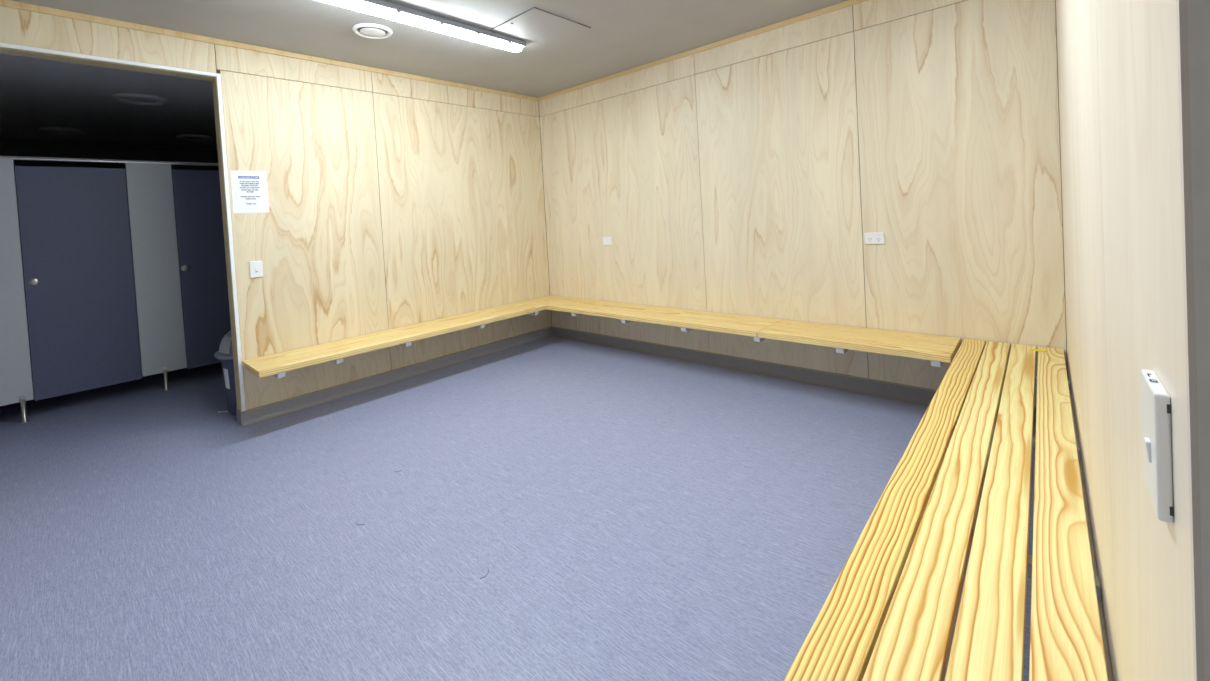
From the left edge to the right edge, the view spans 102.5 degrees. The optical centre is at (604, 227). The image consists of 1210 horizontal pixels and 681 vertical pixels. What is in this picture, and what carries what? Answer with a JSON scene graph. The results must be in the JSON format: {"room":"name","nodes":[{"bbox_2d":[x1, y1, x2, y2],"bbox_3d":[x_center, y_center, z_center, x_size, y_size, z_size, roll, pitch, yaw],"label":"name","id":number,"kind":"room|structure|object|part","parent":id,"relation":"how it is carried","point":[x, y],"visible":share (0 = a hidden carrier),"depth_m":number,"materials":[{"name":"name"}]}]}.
{"room":"changing room","nodes":[
{"label":"changing room","id":0,"kind":"room"},
{"bbox_2d":[0,138,218,181],"bbox_3d":[-6.190,0.143,7.414,0.120,2.712,4.870,-2,2,42],"label":"wall","id":1,"kind":"structure","parent":0,"point":[8,146],"depth_m":6.59,"materials":[{"name":"paint"}]},
{"bbox_2d":[0,6,551,411],"bbox_3d":[-2.280,0.012,3.883,0.140,2.712,4.870,-2,2,42],"label":"wall","id":2,"kind":"structure","parent":0,"point":[395,202],"depth_m":4.05,"materials":[{"name":"beige wood"}]},
{"bbox_2d":[0,42,245,411],"bbox_3d":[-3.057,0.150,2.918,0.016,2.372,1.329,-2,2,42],"label":"trim","id":3,"kind":"structure","parent":2,"relation":"attached to","point":[6,45],"depth_m":3.38,"materials":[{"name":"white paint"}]},
{"bbox_2d":[230,170,268,212],"bbox_3d":[-2.549,-0.259,3.489,0.003,0.302,0.214,-2,2,42],"label":"paper notice","id":4,"kind":"object","parent":2,"relation":"attached to","point":[249,188],"visible":1,"depth_m":3.49,"materials":[{"name":"white paper"}]},
{"bbox_2d":[249,261,262,277],"bbox_3d":[-2.512,0.298,3.499,0.016,0.116,0.078,-2,2,42],"label":"light switch","id":5,"kind":"object","parent":2,"relation":"attached to","point":[256,267],"visible":1,"depth_m":3.49,"materials":[{"name":"white plastic"}]},
{"bbox_2d":[0,0,538,101],"bbox_3d":[-2.194,-1.333,3.913,0.014,0.039,4.320,-2,2,42],"label":"trim","id":6,"kind":"structure","parent":2,"relation":"attached to","point":[5,3],"depth_m":3.39,"materials":[{"name":"brown wood"}]},
{"bbox_2d":[236,327,551,426],"bbox_3d":[-1.620,1.267,4.534,0.177,0.100,2.923,-2,2,42],"label":"baseboard","id":7,"kind":"structure","parent":2,"relation":"attached to","point":[285,407],"depth_m":4.10,"materials":[{"name":"plastic"}]},
{"bbox_2d":[242,296,549,377],"bbox_3d":[-1.427,0.888,4.344,0.452,0.078,2.888,-2,2,42],"label":"bench","id":8,"kind":"object","parent":2,"relation":"attached to","point":[277,365],"visible":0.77,"depth_m":3.85,"materials":[{"name":"brown wood"}]},
{"bbox_2d":[0,0,847,148],"bbox_3d":[-2.197,-1.395,3.621,11.203,0.100,5.050,-2,2,42],"label":"ceiling","id":9,"kind":"structure","parent":0,"point":[623,35],"depth_m":3.81,"materials":[{"name":"paint"}]},
{"bbox_2d":[40,127,87,134],"bbox_3d":[-6.417,-1.146,5.762,0.380,0.030,0.380,-2,2,42],"label":"recessed light","id":10,"kind":"object","parent":9,"relation":"in","point":[52,130],"visible":1,"depth_m":5.75,"materials":[{"name":"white plastic"}]},
{"bbox_2d":[113,93,167,105],"bbox_3d":[-4.451,-1.229,4.659,0.380,0.030,0.380,-2,2,42],"label":"recessed light","id":11,"kind":"object","parent":9,"relation":"in","point":[130,98],"visible":1,"depth_m":4.64,"materials":[{"name":"white plastic"}]},
{"bbox_2d":[177,135,212,140],"bbox_3d":[-5.548,-1.215,6.578,0.380,0.030,0.380,-2,2,42],"label":"recessed light","id":12,"kind":"object","parent":9,"relation":"in","point":[181,137],"visible":1,"depth_m":6.55,"materials":[{"name":"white plastic"}]},
{"bbox_2d":[352,23,391,38],"bbox_3d":[-1.613,-1.363,3.374,0.252,0.018,0.252,-2,2,42],"label":"ceiling vent","id":13,"kind":"object","parent":9,"relation":"in","point":[368,30],"visible":1,"depth_m":3.35,"materials":[{"name":"white plastic"}]},
{"bbox_2d":[318,0,525,51],"bbox_3d":[-1.234,-1.348,3.121,0.134,0.074,1.750,-2,2,42],"label":"strip light","id":14,"kind":"object","parent":9,"relation":"attached to","point":[381,8],"visible":1,"depth_m":3.17,"materials":[{"name":"white plastic"}]},
{"bbox_2d":[490,7,590,45],"bbox_3d":[-0.462,-1.435,3.507,0.490,0.009,0.535,-2,2,42],"label":"ceiling hatch","id":15,"kind":"object","parent":9,"relation":"attached to","point":[535,25],"visible":1,"depth_m":3.48,"materials":[{"name":"paint"}]},
{"bbox_3d":[-0.462,-1.438,3.507,0.490,0.003,0.535,-2,2,42],"label":"frame","id":16,"kind":"part","parent":15,"relation":"part of","materials":[{"name":"white metal"}]},
{"bbox_2d":[0,336,1035,680],"bbox_3d":[-2.039,1.422,3.692,11.203,0.120,5.050,-2,2,42],"label":"floor","id":17,"kind":"structure","parent":0,"point":[630,515],"depth_m":2.17,"materials":[{"name":"blue carpet"}]},
{"bbox_2d":[0,156,230,423],"bbox_3d":[-4.346,0.429,5.081,1.608,2.051,3.820,-2,2,42],"label":"partition","id":18,"kind":"object","parent":17,"relation":"on","point":[104,276],"visible":0.66,"depth_m":4.09,"materials":[{"name":"grey laminate"}]},
{"bbox_3d":[-4.614,0.414,3.657,0.020,1.867,0.301,-2,2,42],"label":"pilaster panel","id":19,"kind":"part","parent":18,"relation":"part of","materials":[{"name":"grey laminate"}]},
{"bbox_3d":[-4.480,1.396,3.743,0.062,0.203,0.052,-2,2,42],"label":"leg","id":20,"kind":"part","parent":18,"relation":"part of","materials":[{"name":"metal"}]},
{"bbox_3d":[-4.467,0.422,3.798,0.016,0.058,0.058,-2,2,42],"label":"door knob","id":21,"kind":"part","parent":18,"relation":"part of","materials":[{"name":"metal"}]},
{"bbox_3d":[-4.308,0.420,4.001,0.020,1.834,0.610,-2,2,42],"label":"cubicle door","id":22,"kind":"part","parent":18,"relation":"part of","materials":[{"name":"laminate"}]},
{"bbox_3d":[-4.934,0.464,5.613,0.020,1.980,3.820,-2,2,42],"label":"panel","id":23,"kind":"part","parent":18,"relation":"part of","materials":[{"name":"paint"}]},
{"bbox_3d":[-3.842,-0.600,4.549,0.036,0.026,3.820,-2,2,42],"label":"head rail","id":24,"kind":"part","parent":18,"relation":"part of","materials":[{"name":"metal"}]},
{"bbox_3d":[-4.001,0.362,4.337,0.020,1.867,0.296,-2,2,42],"label":"pilaster panel","id":25,"kind":"part","parent":18,"relation":"part of","materials":[{"name":"grey laminate"}]},
{"bbox_3d":[-3.934,1.350,4.349,0.062,0.203,0.052,-2,2,42],"label":"leg","id":26,"kind":"part","parent":18,"relation":"part of","materials":[{"name":"metal"}]},
{"bbox_3d":[-3.863,0.372,4.469,0.016,0.058,0.058,-2,2,42],"label":"door knob","id":27,"kind":"part","parent":18,"relation":"part of","materials":[{"name":"metal"}]},
{"bbox_3d":[-3.700,0.369,4.676,0.020,1.834,0.602,-2,2,42],"label":"cubicle door","id":28,"kind":"part","parent":18,"relation":"part of","materials":[{"name":"laminate"}]},
{"bbox_2d":[214,330,236,415],"bbox_3d":[-2.760,1.081,3.789,0.432,0.636,0.432,-2,2,42],"label":"bin","id":29,"kind":"object","parent":17,"relation":"on","point":[225,353],"visible":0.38,"depth_m":3.61,"materials":[{"name":"grey plastic"}]},
{"bbox_3d":[-2.772,0.866,3.784,0.432,0.204,0.432,-2,2,42],"label":"lid","id":30,"kind":"part","parent":29,"relation":"part of","materials":[{"name":"white plastic"}]},
{"bbox_2d":[539,0,1067,406],"bbox_3d":[1.000,-0.179,4.116,4.423,2.712,0.120,-2,2,42],"label":"wall","id":31,"kind":"structure","parent":0,"point":[749,176],"depth_m":3.45,"materials":[{"name":"beige wood"}]},
{"bbox_2d":[603,237,611,244],"bbox_3d":[0.025,0.133,4.929,0.118,0.080,0.012,-2,2,42],"label":"wall plate","id":32,"kind":"object","parent":31,"relation":"attached to","point":[606,240],"visible":1,"depth_m":4.92,"materials":[{"name":"white plastic"}]},
{"bbox_2d":[538,0,867,100],"bbox_3d":[0.841,-1.508,4.069,4.289,0.039,0.014,-2,2,42],"label":"trim","id":33,"kind":"structure","parent":31,"relation":"attached to","point":[848,3],"depth_m":3.97,"materials":[{"name":"brown wood"}]},
{"bbox_2d":[546,295,960,366],"bbox_3d":[0.639,0.778,4.120,3.819,0.078,0.452,-2,2,42],"label":"bench","id":34,"kind":"object","parent":31,"relation":"attached to","point":[939,349],"visible":1,"depth_m":3.46,"materials":[{"name":"brown wood"}]},
{"bbox_2d":[552,326,1035,425],"bbox_3d":[0.975,1.131,4.129,4.303,0.100,0.041,-2,2,42],"label":"baseboard","id":35,"kind":"structure","parent":31,"relation":"attached to","point":[893,391],"depth_m":3.85,"materials":[{"name":"plastic"}]},
{"bbox_2d":[864,232,884,243],"bbox_3d":[1.829,0.071,3.297,0.120,0.078,0.015,-2,2,42],"label":"power socket","id":36,"kind":"object","parent":31,"relation":"attached to","point":[876,237],"visible":1,"depth_m":3.29,"materials":[{"name":"white plastic"}]},
{"bbox_2d":[1056,0,1193,680],"bbox_3d":[1.108,-0.107,1.032,0.132,2.712,4.320,-2,2,42],"label":"wall","id":37,"kind":"structure","parent":0,"point":[1118,59],"depth_m":0.66,"materials":[{"name":"beige wood"}]},
{"bbox_2d":[784,339,1107,680],"bbox_3d":[1.366,0.799,1.709,0.456,0.076,3.048,-2,2,42],"label":"bench","id":38,"kind":"object","parent":37,"relation":"attached to","point":[890,613],"visible":0.99,"depth_m":1.19,"materials":[{"name":"brown wood"}]},
{"bbox_2d":[1029,347,1046,351],"bbox_3d":[2.392,0.676,2.688,0.045,0.006,0.078,-4,2,-34],"label":"band","id":39,"kind":"object","parent":38,"relation":"on","point":[1029,347],"visible":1,"depth_m":2.68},
{"bbox_2d":[1141,369,1173,522],"bbox_3d":[0.524,0.204,0.464,0.014,0.116,0.083,-2,2,42],"label":"light switch","id":40,"kind":"object","parent":37,"relation":"attached to","point":[1155,400],"visible":1,"depth_m":0.44,"materials":[{"name":"white plastic"}]},
{"bbox_2d":[1176,0,1204,680],"bbox_3d":[0.434,-0.103,0.364,0.004,2.612,0.010,-2,2,42],"label":"trim","id":41,"kind":"structure","parent":37,"relation":"attached to","point":[1181,5],"depth_m":0.37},
{"bbox_2d":[1187,0,1209,680],"bbox_3d":[0.502,0.241,0.326,0.132,2.120,0.006,-2,2,42],"label":"trim","id":42,"kind":"structure","parent":37,"relation":"attached to","point":[1198,10],"depth_m":0.36,"materials":[{"name":"grey paint"}]}
]}

